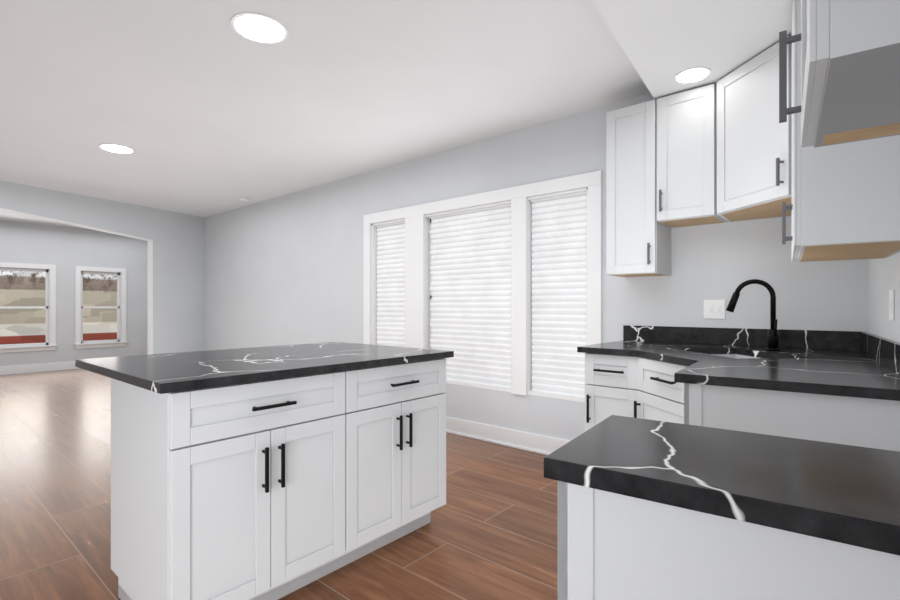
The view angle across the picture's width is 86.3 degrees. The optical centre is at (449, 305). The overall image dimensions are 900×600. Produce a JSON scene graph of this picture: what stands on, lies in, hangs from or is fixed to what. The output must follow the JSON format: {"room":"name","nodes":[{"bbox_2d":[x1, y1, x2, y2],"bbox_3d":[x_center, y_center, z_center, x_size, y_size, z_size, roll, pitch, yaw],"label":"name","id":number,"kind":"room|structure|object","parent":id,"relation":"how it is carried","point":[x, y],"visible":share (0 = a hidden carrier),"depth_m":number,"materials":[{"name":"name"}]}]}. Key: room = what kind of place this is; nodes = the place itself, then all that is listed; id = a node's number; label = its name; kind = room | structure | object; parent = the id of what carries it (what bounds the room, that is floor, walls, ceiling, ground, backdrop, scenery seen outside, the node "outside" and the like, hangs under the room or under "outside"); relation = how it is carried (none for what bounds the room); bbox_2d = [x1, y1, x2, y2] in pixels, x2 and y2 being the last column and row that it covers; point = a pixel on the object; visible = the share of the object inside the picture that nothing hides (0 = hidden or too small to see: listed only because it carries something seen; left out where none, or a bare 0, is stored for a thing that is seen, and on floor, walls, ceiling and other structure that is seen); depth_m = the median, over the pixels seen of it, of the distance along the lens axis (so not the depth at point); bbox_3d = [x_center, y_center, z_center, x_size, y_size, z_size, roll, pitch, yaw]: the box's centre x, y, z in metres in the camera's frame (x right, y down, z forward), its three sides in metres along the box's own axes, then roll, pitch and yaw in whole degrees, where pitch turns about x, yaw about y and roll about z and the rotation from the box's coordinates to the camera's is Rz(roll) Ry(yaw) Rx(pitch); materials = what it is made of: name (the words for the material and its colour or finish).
{"room":"kitchen","nodes":[
{"label":"kitchen","id":0,"kind":"room"},
{"bbox_2d":[0,220,147,366],"bbox_3d":[-7.487,-0.140,8.144,0.160,2.580,6.300,0,0,40],"label":"wall","id":1,"kind":"structure","parent":0,"point":[66,248],"depth_m":8.74,"materials":[{"name":"paint"}]},
{"bbox_2d":[0,361,80,374],"bbox_3d":[-7.465,1.080,8.034,0.016,0.140,5.840,0,0,40],"label":"baseboard","id":2,"kind":"structure","parent":1,"relation":"attached to","point":[4,370],"depth_m":8.36,"materials":[{"name":"white wood"}]},
{"bbox_2d":[0,180,203,353],"bbox_3d":[-5.207,-0.140,5.408,0.100,2.580,5.900,0,0,27],"label":"wall","id":3,"kind":"structure","parent":0,"point":[178,238],"depth_m":7.14,"materials":[{"name":"paint"}]},
{"bbox_2d":[0,208,152,354],"bbox_3d":[-5.259,-0.077,5.305,0.110,2.454,3.878,0,0,27],"label":"door frame","id":4,"kind":"structure","parent":3,"relation":"attached to","point":[150,241],"depth_m":7.01,"materials":[{"name":"white wood"}]},
{"bbox_2d":[0,369,556,599],"bbox_3d":[-3.047,1.210,4.366,12.300,0.120,6.300,0,0,40],"label":"floor","id":5,"kind":"structure","parent":0,"point":[494,536],"depth_m":2.56,"materials":[{"name":"brown wood"}]},
{"bbox_2d":[75,342,453,599],"bbox_3d":[-0.811,0.693,2.312,1.029,0.914,1.390,0,0,40],"label":"kitchen island","id":6,"kind":"object","parent":5,"relation":"on","point":[254,473],"visible":1,"depth_m":1.82,"materials":[{"name":"paint"}]},
{"bbox_2d":[544,415,899,599],"bbox_3d":[0.510,0.642,0.713,0.670,1.016,0.360,0,0,35],"label":"base cabinet","id":7,"kind":"object","parent":5,"relation":"on","point":[647,509],"visible":1,"depth_m":0.66,"materials":[{"name":"paint"}]},
{"bbox_2d":[577,325,899,451],"bbox_3d":[1.251,0.642,2.297,1.408,1.016,1.531,0,0,40],"label":"kitchen counter","id":8,"kind":"object","parent":5,"relation":"on","point":[838,387],"visible":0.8,"depth_m":1.84,"materials":[{"name":"paint"}]},
{"bbox_2d":[726,279,779,350],"bbox_3d":[1.617,0.046,2.565,0.246,0.377,0.096,0,0,34],"label":"faucet","id":9,"kind":"object","parent":8,"relation":"on","point":[773,333],"visible":1,"depth_m":2.52,"materials":[{"name":"black metal"}]},
{"bbox_2d":[0,0,649,228],"bbox_3d":[-3.047,-1.490,4.366,12.300,0.120,6.300,0,0,40],"label":"ceiling","id":10,"kind":"structure","parent":0,"point":[212,116],"depth_m":3.10,"materials":[{"name":"paint"}]},
{"bbox_2d":[99,144,134,153],"bbox_3d":[-3.025,-1.427,4.361,0.271,0.006,0.271,0,0,40],"label":"recessed light","id":11,"kind":"object","parent":10,"relation":"in","point":[115,148],"visible":1,"depth_m":4.34,"materials":[{"name":"white plastic"}]},
{"bbox_2d":[240,197,248,200],"bbox_3d":[-2.725,-1.415,6.364,0.120,0.030,0.120,0,0,40],"label":"smoke detector","id":12,"kind":"object","parent":10,"relation":"attached to","point":[241,198],"depth_m":6.32,"materials":[{"name":"white plastic"}]},
{"bbox_2d":[230,12,287,43],"bbox_3d":[-0.980,-1.427,2.475,0.278,0.006,0.278,0,0,40],"label":"recessed light","id":13,"kind":"object","parent":10,"relation":"in","point":[255,27],"visible":1,"depth_m":2.46,"materials":[{"name":"white plastic"}]},
{"bbox_2d":[592,0,791,99],"bbox_3d":[0.872,-1.350,1.522,1.305,0.180,3.211,0,0,40],"label":"ceiling soffit","id":14,"kind":"structure","parent":10,"relation":"attached to","point":[662,39],"depth_m":2.22,"materials":[{"name":"white paint"}]},
{"bbox_2d":[674,67,710,82],"bbox_3d":[1.322,-1.256,2.618,0.177,0.006,0.177,0,0,40],"label":"recessed light","id":15,"kind":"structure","parent":14,"relation":"in","point":[694,74],"depth_m":2.61,"materials":[{"name":"white plastic"}]},
{"bbox_2d":[204,93,865,440],"bbox_3d":[-0.855,-0.140,5.205,8.750,2.580,0.160,0,0,40],"label":"wall","id":16,"kind":"structure","parent":0,"point":[288,269],"depth_m":4.07,"materials":[{"name":"paint"}]},
{"bbox_2d":[364,170,601,401],"bbox_3d":[0.122,-0.128,4.333,2.630,1.685,0.142,0,0,40],"label":"kitchen window","id":17,"kind":"structure","parent":16,"relation":"in","point":[513,288],"depth_m":4.08,"materials":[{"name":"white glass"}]},
{"bbox_2d":[446,416,569,454],"bbox_3d":[-1.377,1.080,5.526,6.740,0.140,0.028,0,0,40],"label":"baseboard","id":18,"kind":"structure","parent":16,"relation":"attached to","point":[532,442],"depth_m":3.96,"materials":[{"name":"white wood"}]},
{"bbox_2d":[606,100,670,276],"bbox_3d":[1.214,-0.724,3.102,0.308,1.052,0.354,0,0,40],"label":"upper cabinet","id":19,"kind":"object","parent":16,"relation":"attached to","point":[637,245],"visible":0.97,"depth_m":3.00,"materials":[{"name":"paint"}]},
{"bbox_2d":[657,84,726,227],"bbox_3d":[1.454,-0.879,2.897,0.316,0.742,0.354,0,0,40],"label":"upper cabinet","id":20,"kind":"object","parent":16,"relation":"attached to","point":[686,120],"visible":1,"depth_m":2.79,"materials":[{"name":"paint"}]},
{"bbox_2d":[704,300,724,318],"bbox_3d":[1.635,0.020,2.971,0.118,0.118,0.013,0,0,40],"label":"outlet","id":21,"kind":"object","parent":16,"relation":"attached to","point":[713,309],"visible":1,"depth_m":2.97,"materials":[{"name":"white plastic"}]},
{"bbox_2d":[716,36,791,221],"bbox_3d":[1.748,-0.879,2.458,0.692,0.742,0.642,0,0,40],"label":"upper cabinet","id":22,"kind":"object","parent":16,"relation":"attached to","point":[754,150],"visible":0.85,"depth_m":2.44,"materials":[{"name":"paint"}]},
{"bbox_2d":[866,251,899,342],"bbox_3d":[0.825,-0.140,0.433,0.160,2.580,5.290,0,0,35],"label":"wall","id":23,"kind":"structure","parent":0,"point":[883,274],"depth_m":2.07,"materials":[{"name":"paint"}]},
{"bbox_2d":[779,0,899,147],"bbox_3d":[0.676,-0.774,0.675,0.354,0.952,0.402,0,0,35],"label":"upper cabinet","id":24,"kind":"object","parent":23,"relation":"attached to","point":[850,49],"visible":1,"depth_m":0.64,"materials":[{"name":"paint"}]},
{"bbox_2d":[782,0,899,261],"bbox_3d":[1.476,-0.724,1.823,0.354,1.052,0.716,0,0,35],"label":"upper cabinet","id":25,"kind":"object","parent":23,"relation":"attached to","point":[845,205],"visible":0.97,"depth_m":1.55,"materials":[{"name":"paint"}]},
{"bbox_2d":[888,290,893,319],"bbox_3d":[1.737,-0.004,1.893,0.013,0.118,0.075,0,0,35],"label":"light switch","id":26,"kind":"object","parent":23,"relation":"attached to","point":[891,292],"visible":1,"depth_m":1.88,"materials":[{"name":"white plastic"}]},
{"label":"outside","id":27,"kind":"structure","parent":0,"visible":0},
{"bbox_2d":[0,270,116,344],"bbox_3d":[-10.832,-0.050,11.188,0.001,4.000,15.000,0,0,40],"label":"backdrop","id":28,"kind":"structure","parent":27,"point":[17,288],"depth_m":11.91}
]}

